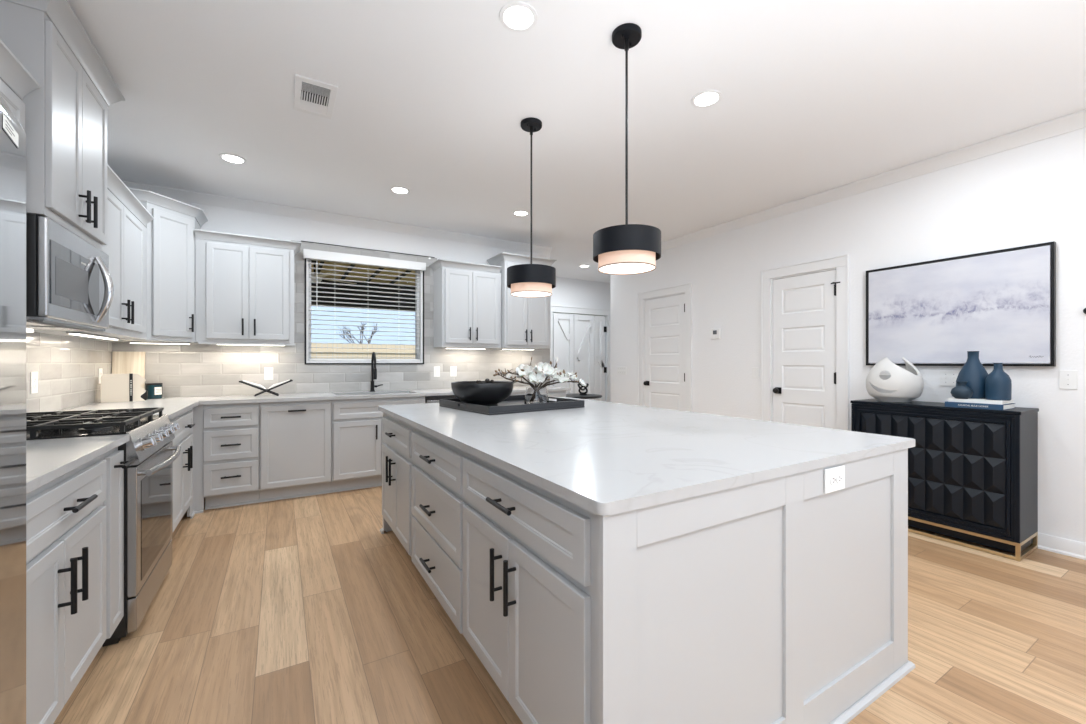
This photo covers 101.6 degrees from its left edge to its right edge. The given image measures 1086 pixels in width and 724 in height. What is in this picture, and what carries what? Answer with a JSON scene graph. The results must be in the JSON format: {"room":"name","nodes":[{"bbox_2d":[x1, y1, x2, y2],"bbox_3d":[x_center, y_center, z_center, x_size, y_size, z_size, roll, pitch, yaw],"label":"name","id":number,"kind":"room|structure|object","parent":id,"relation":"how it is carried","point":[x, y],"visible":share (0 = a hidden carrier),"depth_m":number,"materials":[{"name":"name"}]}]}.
{"room":"kitchen","nodes":[
{"label":"kitchen","id":0,"kind":"room"},
{"bbox_2d":[143,201,549,397],"bbox_3d":[-1.903,-0.168,4.941,4.555,2.787,0.150,0,0,-31],"label":"wall","id":1,"kind":"structure","parent":0,"point":[220,219],"depth_m":4.70,"materials":[{"name":"white paint"}]},
{"bbox_2d":[86,187,207,343],"bbox_3d":[-3.235,-0.750,3.672,0.662,1.150,0.662,0,0,-31],"label":"upper cabinet","id":2,"kind":"object","parent":1,"relation":"attached to","point":[171,234],"visible":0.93,"depth_m":3.60,"materials":[{"name":"grey paint"}]},
{"bbox_2d":[128,341,190,343],"bbox_3d":[-3.225,-0.166,3.736,0.400,0.016,0.060,0,0,-31],"label":"light","id":3,"kind":"object","parent":2,"relation":"attached to","point":[131,342],"visible":0.99,"depth_m":3.71,"materials":[{"name":"grey plastic"}]},
{"bbox_2d":[194,229,300,345],"bbox_3d":[-2.720,-0.650,4.135,0.800,0.978,0.393,0,0,-31],"label":"upper cabinet","id":4,"kind":"object","parent":1,"relation":"attached to","point":[244,290],"visible":1,"depth_m":3.98,"materials":[{"name":"grey paint"}]},
{"bbox_2d":[112,240,549,396],"bbox_3d":[-1.794,-0.462,4.913,4.396,1.545,0.008,0,0,-31],"label":"backsplash","id":5,"kind":"structure","parent":1,"relation":"attached to","point":[184,370],"depth_m":4.51,"materials":[{"name":"tile"}]},
{"bbox_2d":[264,367,272,379],"bbox_3d":[-2.702,0.107,4.362,0.075,0.122,0.009,0,0,-31],"label":"wall outlet","id":6,"kind":"object","parent":5,"relation":"attached to","point":[268,371],"visible":1,"depth_m":4.36,"materials":[{"name":"white plastic"}]},
{"bbox_2d":[434,366,439,376],"bbox_3d":[-1.252,0.105,5.225,0.075,0.122,0.008,0,0,-31],"label":"light switch","id":7,"kind":"object","parent":5,"relation":"attached to","point":[436,368],"visible":1,"depth_m":5.22,"materials":[{"name":"white plastic"}]},
{"bbox_2d":[450,366,456,376],"bbox_3d":[-1.078,0.105,5.329,0.080,0.122,0.009,0,0,-31],"label":"wall outlet","id":8,"kind":"object","parent":5,"relation":"attached to","point":[453,369],"visible":1,"depth_m":5.33,"materials":[{"name":"white plastic"}]},
{"bbox_2d":[122,180,551,254],"bbox_3d":[0.667,-1.515,0.771,4.404,0.091,9.643,0,0,-31],"label":"trim","id":9,"kind":"structure","parent":1,"relation":"attached to","point":[174,193],"depth_m":4.59,"materials":[{"name":"white paint"}]},
{"bbox_2d":[305,258,423,364],"bbox_3d":[-1.943,-0.558,4.895,1.225,1.153,0.147,0,0,-31],"label":"window","id":10,"kind":"structure","parent":1,"relation":"in","point":[418,346],"depth_m":4.90,"materials":[{"name":"glass"}]},
{"bbox_2d":[303,249,425,360],"bbox_3d":[-1.915,-0.588,4.846,1.247,1.133,0.109,0,0,-31],"label":"window blind","id":11,"kind":"object","parent":10,"relation":"attached to","point":[307,253],"visible":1,"depth_m":4.82,"materials":[{"name":"white plastic"}]},
{"bbox_2d":[301,241,434,257],"bbox_3d":[-1.872,-1.239,4.864,1.380,0.008,0.012,0,0,-31],"label":"trim","id":12,"kind":"structure","parent":1,"relation":"attached to","point":[301,241],"depth_m":4.81,"materials":[{"name":"white wood"}]},
{"bbox_2d":[429,259,500,347],"bbox_3d":[-0.903,-0.659,5.217,0.779,0.960,0.393,0,0,-31],"label":"upper cabinet","id":13,"kind":"object","parent":1,"relation":"attached to","point":[467,303],"visible":1,"depth_m":5.08,"materials":[{"name":"grey paint"}]},
{"bbox_2d":[445,347,486,348],"bbox_3d":[-0.910,-0.171,5.242,0.500,0.016,0.060,0,0,-31],"label":"light","id":14,"kind":"object","parent":13,"relation":"attached to","point":[445,347],"visible":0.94,"depth_m":5.18,"materials":[{"name":"grey plastic"}]},
{"bbox_2d":[487,252,556,348],"bbox_3d":[-0.268,-0.734,5.548,0.750,1.108,0.473,0,0,-31],"label":"upper cabinet","id":15,"kind":"object","parent":1,"relation":"attached to","point":[525,322],"visible":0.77,"depth_m":5.35,"materials":[{"name":"grey paint"}]},
{"bbox_2d":[501,348,534,349],"bbox_3d":[-0.308,-0.171,5.601,0.450,0.016,0.060,0,0,-31],"label":"light","id":16,"kind":"object","parent":15,"relation":"attached to","point":[501,348],"visible":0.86,"depth_m":5.54,"materials":[{"name":"grey plastic"}]},
{"bbox_2d":[53,486,1085,723],"bbox_3d":[1.817,1.285,2.421,8.800,0.120,11.700,0,0,-31],"label":"floor","id":17,"kind":"structure","parent":0,"point":[298,610],"depth_m":1.98,"materials":[{"name":"brown wood"}]},
{"bbox_2d":[0,94,25,723],"bbox_3d":[-1.161,0.358,0.417,0.852,1.735,0.905,0,0,-31],"label":"refrigerator","id":18,"kind":"object","parent":17,"relation":"on","point":[12,159],"visible":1,"depth_m":0.88,"materials":[{"name":"grey metal"}]},
{"bbox_2d":[3,114,18,148],"bbox_3d":[-1.050,-0.456,0.875,0.001,0.030,0.103,0,0,-39],"label":"sticker","id":19,"kind":"object","parent":18,"relation":"attached to","point":[8,128],"visible":1,"depth_m":0.87,"materials":[{"name":"white paper"}]},
{"bbox_2d":[26,456,105,723],"bbox_3d":[-1.734,0.784,1.182,0.694,0.884,0.943,0,0,-31],"label":"base cabinet","id":20,"kind":"object","parent":17,"relation":"on","point":[66,517],"visible":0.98,"depth_m":1.38,"materials":[{"name":"grey paint"}]},
{"bbox_2d":[26,434,129,493],"bbox_3d":[-1.794,0.326,1.267,0.663,0.030,1.163,0,0,-31],"label":"countertop","id":21,"kind":"structure","parent":20,"relation":"on","point":[47,460],"depth_m":1.52,"materials":[{"name":"white stone"}]},
{"bbox_2d":[26,407,180,646],"bbox_3d":[-2.247,0.742,2.125,0.760,0.966,0.766,0,0,-31],"label":"gas range","id":22,"kind":"object","parent":17,"relation":"on","point":[148,481],"visible":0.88,"depth_m":2.06,"materials":[{"name":"silver metal"}]},
{"bbox_2d":[26,415,163,439],"bbox_3d":[-2.292,0.314,2.098,0.653,0.022,0.766,0,0,-31],"label":"cooktop","id":23,"kind":"object","parent":22,"relation":"in","point":[145,425],"depth_m":1.97,"materials":[{"name":"black metal"}]},
{"bbox_2d":[101,447,134,638],"bbox_3d":[-2.030,0.784,1.679,0.694,0.884,0.211,0,0,-31],"label":"base cabinet","id":24,"kind":"object","parent":17,"relation":"on","point":[115,463],"visible":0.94,"depth_m":1.83,"materials":[{"name":"grey paint"}]},
{"bbox_2d":[169,410,194,531],"bbox_3d":[-2.747,0.784,2.884,0.694,0.884,1.033,0,0,-31],"label":"base cabinet","id":25,"kind":"object","parent":17,"relation":"on","point":[183,465],"visible":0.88,"depth_m":3.11,"materials":[{"name":"grey paint"}]},
{"bbox_2d":[27,386,570,420],"bbox_3d":[-1.377,0.326,4.125,4.305,0.030,1.770,0,0,-31],"label":"countertop","id":26,"kind":"structure","parent":25,"relation":"on","point":[173,406],"depth_m":3.88,"materials":[{"name":"white stone"}]},
{"bbox_2d":[101,373,145,402],"bbox_3d":[-3.358,0.199,3.548,0.260,0.224,0.076,0,0,-44],"label":"cookbook","id":27,"kind":"object","parent":26,"relation":"on","point":[114,387],"visible":1,"depth_m":3.51,"materials":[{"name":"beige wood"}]},
{"bbox_2d":[112,351,145,388],"bbox_3d":[-3.570,0.107,3.815,0.212,0.407,0.060,0,0,-31],"label":"serving board","id":28,"kind":"object","parent":26,"relation":"on","point":[122,362],"visible":0.49,"depth_m":3.82,"materials":[{"name":"brown wood"}]},
{"bbox_2d":[141,389,147,399],"bbox_3d":[-3.343,0.263,3.689,0.076,0.095,0.076,0,0,-31],"label":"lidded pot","id":29,"kind":"object","parent":26,"relation":"on","point":[144,396],"visible":0.28,"depth_m":3.68,"materials":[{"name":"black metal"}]},
{"bbox_2d":[145,383,162,398],"bbox_3d":[-3.377,0.244,3.844,0.116,0.134,0.116,0,0,39],"label":"candle jar","id":30,"kind":"object","parent":26,"relation":"on","point":[155,390],"visible":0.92,"depth_m":3.80,"materials":[{"name":"teal glass"}]},
{"bbox_2d":[239,379,292,395],"bbox_3d":[-2.594,0.236,4.158,0.422,0.149,0.186,0,0,-31],"label":"book stand","id":31,"kind":"object","parent":26,"relation":"on","point":[240,381],"visible":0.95,"depth_m":4.11,"materials":[{"name":"black metal"}]},
{"bbox_2d":[243,380,288,388],"bbox_3d":[-2.593,0.204,4.159,0.372,0.081,0.140,0,0,-31],"label":"open book","id":32,"kind":"object","parent":31,"relation":"on","point":[258,385],"visible":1,"depth_m":4.12,"materials":[{"name":"white paper"}]},
{"bbox_2d":[370,352,382,391],"bbox_3d":[-1.774,0.097,4.749,0.134,0.427,0.200,0,0,-31],"label":"faucet","id":33,"kind":"object","parent":26,"relation":"on","point":[373,359],"visible":1,"depth_m":4.77,"materials":[{"name":"black metal"}]},
{"bbox_2d":[187,405,203,518],"bbox_3d":[-2.789,0.784,3.558,0.087,0.884,0.163,0,0,-31],"label":"cabinet filler","id":34,"kind":"object","parent":17,"relation":"on","point":[197,504],"visible":0.81,"depth_m":3.61,"materials":[{"name":"grey paint"}]},
{"bbox_2d":[204,403,259,506],"bbox_3d":[-2.754,0.784,3.961,0.383,0.884,0.658,0,0,-31],"label":"base cabinet","id":35,"kind":"object","parent":17,"relation":"on","point":[231,431],"visible":0.98,"depth_m":3.72,"materials":[{"name":"grey paint"}]},
{"bbox_2d":[205,484,381,509],"bbox_3d":[-1.300,1.216,2.746,1.924,0.018,3.189,0,0,-31],"label":"baseboard","id":36,"kind":"structure","parent":17,"relation":"on","point":[376,485],"depth_m":4.00,"materials":[{"name":"grey paint"}]},
{"bbox_2d":[260,400,330,499],"bbox_3d":[-2.346,0.784,4.204,0.562,0.884,0.658,0,0,-31],"label":"dishwasher","id":37,"kind":"object","parent":17,"relation":"on","point":[295,436],"visible":0.99,"depth_m":3.96,"materials":[{"name":"grey paint"}]},
{"bbox_2d":[331,396,424,489],"bbox_3d":[-1.727,0.784,4.572,0.873,0.884,0.658,0,0,-31],"label":"base cabinet","id":38,"kind":"object","parent":17,"relation":"on","point":[356,424],"visible":0.48,"depth_m":4.23,"materials":[{"name":"grey paint"}]},
{"bbox_2d":[425,395,456,402],"bbox_3d":[-1.097,0.786,4.970,0.594,0.878,0.618,0,0,-31],"label":"book","id":39,"kind":"object","parent":17,"relation":"on","point":[428,399],"visible":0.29,"depth_m":4.61,"materials":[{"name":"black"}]},
{"bbox_2d":[511,391,565,396],"bbox_3d":[-0.340,0.784,5.398,1.128,0.884,0.658,0,0,-31],"label":"base cabinet","id":40,"kind":"object","parent":17,"relation":"on","point":[550,393],"visible":0.02,"depth_m":5.36,"materials":[{"name":"grey paint"}]},
{"bbox_2d":[566,393,601,398],"bbox_3d":[0.566,0.869,7.064,0.752,0.712,0.752,0,0,-31],"label":"table","id":41,"kind":"object","parent":17,"relation":"on","point":[572,395],"visible":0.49,"depth_m":6.83,"materials":[{"name":"black metal"}]},
{"bbox_2d":[578,383,588,394],"bbox_3d":[0.641,0.421,7.074,0.221,0.184,0.111,0,0,-31],"label":"knot sculpture","id":42,"kind":"object","parent":41,"relation":"on","point":[587,384],"visible":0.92,"depth_m":7.06,"materials":[{"name":"black metal"}]},
{"bbox_2d":[380,413,914,723],"bbox_3d":[0.135,0.784,2.490,1.614,0.884,2.613,0,0,-31],"label":"kitchen island","id":43,"kind":"object","parent":17,"relation":"on","point":[781,600],"visible":0.91,"depth_m":1.33,"materials":[{"name":"grey paint"}]},
{"bbox_2d":[378,397,914,515],"bbox_3d":[0.164,0.326,2.513,1.630,0.030,2.605,0,0,-31],"label":"island countertop","id":44,"kind":"structure","parent":43,"relation":"on","point":[602,458],"depth_m":1.64,"materials":[{"name":"white stone"}]},
{"bbox_2d":[439,395,584,414],"bbox_3d":[-0.225,0.286,3.125,0.770,0.050,0.690,0,0,-38],"label":"serving tray","id":45,"kind":"object","parent":44,"relation":"on","point":[513,403],"visible":0.71,"depth_m":2.91,"materials":[{"name":"black wood"}]},
{"bbox_2d":[451,381,513,406],"bbox_3d":[-0.419,0.217,3.079,0.430,0.166,0.430,0,0,-31],"label":"bowl","id":46,"kind":"object","parent":45,"relation":"on","point":[485,394],"visible":0.88,"depth_m":2.92,"materials":[{"name":"black ceramic"}]},
{"bbox_2d":[479,378,495,382],"bbox_3d":[-0.443,0.175,3.126,0.220,0.130,0.047,0,0,-20],"label":"twig","id":47,"kind":"object","parent":46,"relation":"in","point":[487,380],"visible":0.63,"depth_m":3.13,"materials":[{"name":"plant"}]},
{"bbox_2d":[524,386,548,403],"bbox_3d":[-0.045,0.235,3.115,0.176,0.130,0.176,0,0,-31],"label":"glass vase","id":48,"kind":"object","parent":45,"relation":"on","point":[538,394],"visible":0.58,"depth_m":3.05,"materials":[{"name":"clear glass"}]},
{"bbox_2d":[493,371,532,386],"bbox_3d":[-0.171,0.169,3.094,0.363,0.225,0.071,0,0,2],"label":"branch","id":49,"kind":"object","parent":48,"relation":"in","point":[504,373],"visible":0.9,"depth_m":3.09,"materials":[{"name":"brown plant"}]},
{"bbox_2d":[495,369,534,386],"bbox_3d":[-0.173,0.160,3.133,0.354,0.252,0.075,0,0,9],"label":"branch","id":50,"kind":"object","parent":48,"relation":"in","point":[515,373],"visible":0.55,"depth_m":3.14,"materials":[{"name":"brown plant"}]},
{"bbox_2d":[516,357,536,386],"bbox_3d":[-0.101,0.119,3.080,0.164,0.330,0.121,0,0,-31],"label":"flower","id":51,"kind":"object","parent":48,"relation":"in","point":[522,370],"visible":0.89,"depth_m":3.09,"materials":[{"name":"white plant"}]},
{"bbox_2d":[528,362,549,386],"bbox_3d":[-0.008,0.138,3.085,0.226,0.289,0.168,0,0,-31],"label":"flower","id":52,"kind":"object","parent":48,"relation":"in","point":[538,377],"visible":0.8,"depth_m":3.07,"materials":[{"name":"white plant"}]},
{"bbox_2d":[537,356,557,386],"bbox_3d":[0.028,0.117,3.070,0.194,0.328,0.130,0,0,-18],"label":"branch","id":53,"kind":"object","parent":48,"relation":"in","point":[544,367],"visible":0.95,"depth_m":3.09,"materials":[{"name":"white plant"}]},
{"bbox_2d":[541,368,577,386],"bbox_3d":[0.075,0.160,3.068,0.339,0.251,0.134,0,0,-4],"label":"branch","id":54,"kind":"object","parent":48,"relation":"in","point":[561,376],"visible":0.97,"depth_m":3.09,"materials":[{"name":"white plant"}]},
{"bbox_2d":[544,375,585,386],"bbox_3d":[0.111,0.184,3.160,0.399,0.197,0.109,0,0,9],"label":"branch","id":55,"kind":"object","parent":48,"relation":"in","point":[580,381],"visible":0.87,"depth_m":3.13,"materials":[{"name":"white plant"}]},
{"bbox_2d":[824,465,844,493],"bbox_3d":[0.981,0.391,1.487,0.124,0.080,0.009,0,0,-31],"label":"wall outlet","id":56,"kind":"object","parent":43,"relation":"attached to","point":[834,478],"visible":1,"depth_m":1.48,"materials":[{"name":"white plastic"}]},
{"bbox_2d":[830,475,835,484],"bbox_3d":[0.966,0.391,1.475,0.033,0.033,0.002,0,0,-31],"label":"socket","id":57,"kind":"object","parent":56,"relation":"attached to","point":[832,477],"depth_m":1.47,"materials":[{"name":"white plastic"}]},
{"bbox_2d":[836,474,841,483],"bbox_3d":[0.999,0.391,1.495,0.033,0.033,0.002,0,0,-31],"label":"socket","id":58,"kind":"object","parent":56,"relation":"attached to","point":[838,476],"depth_m":1.49,"materials":[{"name":"white plastic"}]},
{"bbox_2d":[850,398,1038,561],"bbox_3d":[2.850,0.763,3.219,0.405,0.925,0.947,0,0,-31],"label":"sideboard","id":59,"kind":"object","parent":17,"relation":"on","point":[973,473],"visible":0.7,"depth_m":2.93,"materials":[{"name":"black wood"}]},
{"bbox_2d":[866,357,923,401],"bbox_3d":[2.731,0.127,3.447,0.368,0.345,0.320,0,0,31],"label":"sculptural vase","id":60,"kind":"object","parent":59,"relation":"on","point":[907,384],"visible":1,"depth_m":3.36,"materials":[{"name":"white ceramic"}]},
{"bbox_2d":[945,401,1014,409],"bbox_3d":[2.927,0.283,2.970,0.246,0.034,0.285,0,0,-31],"label":"book","id":61,"kind":"object","parent":59,"relation":"on","point":[947,404],"visible":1,"depth_m":2.89,"materials":[{"name":"blue paper"}]},
{"bbox_2d":[948,398,1013,404],"bbox_3d":[2.945,0.254,2.981,0.245,0.022,0.265,0,0,-31],"label":"book","id":62,"kind":"object","parent":61,"relation":"on","point":[984,401],"visible":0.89,"depth_m":2.91,"materials":[{"name":"white paper"}]},
{"bbox_2d":[950,381,972,398],"bbox_3d":[2.831,0.185,2.995,0.112,0.116,0.112,0,0,-31],"label":"bud vase","id":63,"kind":"object","parent":62,"relation":"on","point":[961,391],"visible":1,"depth_m":2.97,"materials":[{"name":"blue ceramic"}]},
{"bbox_2d":[956,351,987,398],"bbox_3d":[2.962,0.082,3.050,0.178,0.322,0.178,0,0,-31],"label":"bottle vase","id":64,"kind":"object","parent":62,"relation":"on","point":[973,372],"visible":0.79,"depth_m":3.00,"materials":[{"name":"blue ceramic"}]},
{"bbox_2d":[985,363,1011,400],"bbox_3d":[2.973,0.122,2.893,0.122,0.242,0.122,0,0,-31],"label":"bottle vase","id":65,"kind":"object","parent":62,"relation":"on","point":[998,384],"visible":1,"depth_m":2.86,"materials":[{"name":"blue ceramic"}]},
{"bbox_2d":[67,0,1085,282],"bbox_3d":[1.817,-1.662,2.421,8.800,0.200,11.700,0,0,-31],"label":"ceiling","id":66,"kind":"structure","parent":0,"point":[433,97],"depth_m":2.62,"materials":[{"name":"white paint"}]},
{"bbox_2d":[219,153,246,163],"bbox_3d":[-2.370,-1.558,3.387,0.176,0.006,0.176,0,0,-31],"label":"recessed light","id":67,"kind":"object","parent":66,"relation":"in","point":[231,158],"visible":1,"depth_m":3.38,"materials":[{"name":"white paint"}]},
{"bbox_2d":[294,74,337,118],"bbox_3d":[-1.344,-1.556,2.610,0.210,0.011,0.380,0,0,-31],"label":"ceiling vent","id":68,"kind":"object","parent":66,"relation":"in","point":[311,96],"visible":1,"depth_m":2.59,"materials":[{"name":"white paint"}]},
{"bbox_2d":[390,186,409,193],"bbox_3d":[-1.292,-1.558,4.005,0.176,0.006,0.176,0,0,-31],"label":"recessed light","id":69,"kind":"object","parent":66,"relation":"in","point":[396,189],"visible":1,"depth_m":4.00,"materials":[{"name":"white paint"}]},
{"bbox_2d":[499,1,537,31],"bbox_3d":[-0.111,-1.558,2.001,0.176,0.006,0.176,0,0,-31],"label":"recessed light","id":70,"kind":"object","parent":66,"relation":"in","point":[516,16],"visible":1,"depth_m":1.99,"materials":[{"name":"white paint"}]},
{"bbox_2d":[513,210,528,215],"bbox_3d":[-0.230,-1.558,4.620,0.176,0.006,0.176,0,0,-31],"label":"recessed light","id":71,"kind":"object","parent":66,"relation":"in","point":[518,212],"visible":1,"depth_m":4.62,"materials":[{"name":"white paint"}]},
{"bbox_2d":[507,117,555,297],"bbox_3d":[-0.076,-1.002,2.888,0.318,1.117,0.318,0,0,-31],"label":"pendant light","id":72,"kind":"object","parent":66,"relation":"hanging from","point":[530,280],"visible":1,"depth_m":2.79,"materials":[{"name":"black metal"}]},
{"bbox_2d":[512,291,550,296],"bbox_3d":[-0.076,-0.449,2.888,0.260,0.002,0.260,0,0,-31],"label":"diffuser","id":73,"kind":"object","parent":72,"relation":"attached to","point":[514,293],"depth_m":2.87,"materials":[{"name":"white"}]},
{"bbox_2d":[593,23,660,274],"bbox_3d":[0.397,-1.002,2.104,0.318,1.117,0.318,0,0,-31],"label":"pendant light","id":74,"kind":"object","parent":66,"relation":"hanging from","point":[626,249],"visible":1,"depth_m":2.03,"materials":[{"name":"black metal"}]},
{"bbox_2d":[599,263,654,273],"bbox_3d":[0.397,-0.449,2.104,0.260,0.002,0.260,0,0,-31],"label":"diffuser","id":75,"kind":"object","parent":74,"relation":"attached to","point":[606,268],"depth_m":2.11,"materials":[{"name":"white"}]},
{"bbox_2d":[691,89,721,107],"bbox_3d":[0.966,-1.558,2.618,0.176,0.006,0.176,0,0,-31],"label":"recessed light","id":76,"kind":"object","parent":66,"relation":"in","point":[706,98],"visible":1,"depth_m":2.61,"materials":[{"name":"white paint"}]},
{"bbox_2d":[551,277,609,401],"bbox_3d":[0.654,-0.168,8.391,4.690,2.787,0.150,0,0,-31],"label":"wall","id":77,"kind":"structure","parent":0,"point":[569,292],"depth_m":8.37,"materials":[{"name":"white paint"}]},
{"bbox_2d":[553,313,606,401],"bbox_3d":[0.698,0.153,8.348,1.220,2.125,0.079,0,0,-31],"label":"door","id":78,"kind":"structure","parent":77,"relation":"in","point":[578,340],"depth_m":8.36,"materials":[{"name":"white paint"}]},
{"bbox_2d":[550,305,609,401],"bbox_3d":[0.714,0.094,8.321,1.470,2.263,0.030,0,0,-31],"label":"trim","id":79,"kind":"structure","parent":77,"relation":"attached to","point":[554,308],"depth_m":8.42,"materials":[{"name":"white paint"}]},
{"bbox_2d":[610,127,1085,542],"bbox_3d":[3.582,-0.168,2.574,0.140,2.787,9.758,0,0,-31],"label":"wall","id":80,"kind":"structure","parent":0,"point":[1033,193],"depth_m":3.49,"materials":[{"name":"white paint"}]},
{"bbox_2d":[643,294,684,410],"bbox_3d":[1.576,0.179,5.790,0.097,2.076,0.723,0,0,-31],"label":"door","id":81,"kind":"structure","parent":80,"relation":"in","point":[664,383],"depth_m":5.78,"materials":[{"name":"white paint"}]},
{"bbox_2d":[637,283,691,411],"bbox_3d":[1.628,0.126,5.828,0.165,2.199,0.938,0,0,-31],"label":"trim","id":82,"kind":"structure","parent":80,"relation":"attached to","point":[686,288],"depth_m":5.75,"materials":[{"name":"white paint"}]},
{"bbox_2d":[711,328,720,338],"bbox_3d":[1.984,-0.333,5.094,0.024,0.122,0.124,0,0,-31],"label":"thermostat","id":83,"kind":"object","parent":80,"relation":"attached to","point":[715,333],"visible":1,"depth_m":5.07,"materials":[{"name":"white plastic"}]},
{"bbox_2d":[761,254,848,430],"bbox_3d":[2.542,0.133,4.292,0.165,2.184,0.823,0,0,-31],"label":"trim","id":84,"kind":"structure","parent":80,"relation":"attached to","point":[840,263],"depth_m":4.14,"materials":[{"name":"white paint"}]},
{"bbox_2d":[773,270,839,428],"bbox_3d":[2.500,0.187,4.238,0.097,2.061,0.645,0,0,-31],"label":"door","id":85,"kind":"structure","parent":80,"relation":"in","point":[804,306],"depth_m":4.25,"materials":[{"name":"white paint"}]},
{"bbox_2d":[661,109,1085,250],"bbox_3d":[3.494,-1.515,2.521,0.062,0.091,9.758,0,0,-31],"label":"trim","id":86,"kind":"structure","parent":80,"relation":"attached to","point":[1076,120],"depth_m":3.50,"materials":[{"name":"white paint"}]},
{"bbox_2d":[940,371,959,385],"bbox_3d":[3.058,0.117,3.299,0.018,0.115,0.165,0,0,-31],"label":"light switch","id":87,"kind":"object","parent":80,"relation":"attached to","point":[947,378],"visible":0.63,"depth_m":3.33,"materials":[{"name":"white plastic"}]},
{"bbox_2d":[866,241,1055,365],"bbox_3d":[3.032,-0.379,3.316,0.040,0.804,1.066,0,0,-31],"label":"framed painting","id":88,"kind":"object","parent":80,"relation":"attached to","point":[1000,305],"visible":1,"depth_m":3.21,"materials":[{"name":"black paper"}]},
{"bbox_2d":[1031,533,1085,559],"bbox_3d":[2.514,1.175,4.207,0.022,0.100,5.858,0,0,-31],"label":"baseboard","id":89,"kind":"structure","parent":80,"relation":"attached to","point":[1068,547],"depth_m":2.84,"materials":[{"name":"white paint"}]},
{"bbox_2d":[1059,370,1077,388],"bbox_3d":[3.343,0.108,2.820,0.018,0.120,0.078,0,0,-31],"label":"light switch","id":90,"kind":"object","parent":80,"relation":"attached to","point":[1068,379],"visible":1,"depth_m":2.82,"materials":[{"name":"white plastic"}]},
{"bbox_3d":[-1.290,-0.168,-0.393,0.150,2.787,9.644,0,0,-31],"label":"wall","id":91,"kind":"structure","parent":0,"visible":0},
{"bbox_2d":[0,39,40,130],"bbox_3d":[-1.911,-0.649,1.200,0.409,0.940,1.137,0,0,-31],"label":"upper cabinet","id":92,"kind":"object","parent":91,"relation":"attached to","point":[16,82],"visible":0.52,"depth_m":1.68,"materials":[{"name":"grey paint"}]},
{"bbox_2d":[0,0,124,253],"bbox_3d":[-2.371,-1.056,2.038,0.474,0.907,0.888,0,0,-31],"label":"upper cabinet","id":93,"kind":"object","parent":91,"relation":"attached to","point":[66,117],"visible":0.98,"depth_m":1.92,"materials":[{"name":"grey paint"}]},
{"bbox_2d":[26,213,113,331],"bbox_3d":[-2.364,-0.378,2.044,0.489,0.443,0.762,0,0,-31],"label":"microwave","id":94,"kind":"object","parent":93,"relation":"attached to","point":[70,287],"visible":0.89,"depth_m":1.96,"materials":[{"name":"silver metal"}]},
{"bbox_2d":[26,332,111,412],"bbox_3d":[-2.736,0.043,2.191,0.008,0.535,3.724,0,0,-31],"label":"backsplash","id":95,"kind":"structure","parent":91,"relation":"attached to","point":[67,367],"depth_m":2.94,"materials":[{"name":"tile"}]},
{"bbox_2d":[30,372,37,393],"bbox_3d":[-2.952,0.115,2.572,0.009,0.124,0.078,0,0,-31],"label":"wall outlet","id":96,"kind":"object","parent":95,"relation":"attached to","point":[33,375],"visible":1,"depth_m":2.56,"materials":[{"name":"white plastic"}]},
{"bbox_2d":[98,368,102,383],"bbox_3d":[-3.520,0.105,3.525,0.009,0.122,0.078,0,0,-31],"label":"wall outlet","id":97,"kind":"object","parent":95,"relation":"attached to","point":[100,370],"visible":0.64,"depth_m":3.50,"materials":[{"name":"white plastic"}]},
{"bbox_2d":[34,164,153,339],"bbox_3d":[-2.899,-0.647,2.861,0.409,0.936,1.182,0,0,-31],"label":"upper cabinet","id":98,"kind":"object","parent":91,"relation":"attached to","point":[127,218],"visible":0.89,"depth_m":2.92,"materials":[{"name":"grey paint"}]},
{"bbox_2d":[66,331,119,339],"bbox_3d":[-2.897,-0.171,2.872,0.060,0.016,0.750,0,0,-31],"label":"light","id":99,"kind":"object","parent":98,"relation":"attached to","point":[67,332],"visible":0.99,"depth_m":2.76,"materials":[{"name":"grey plastic"}]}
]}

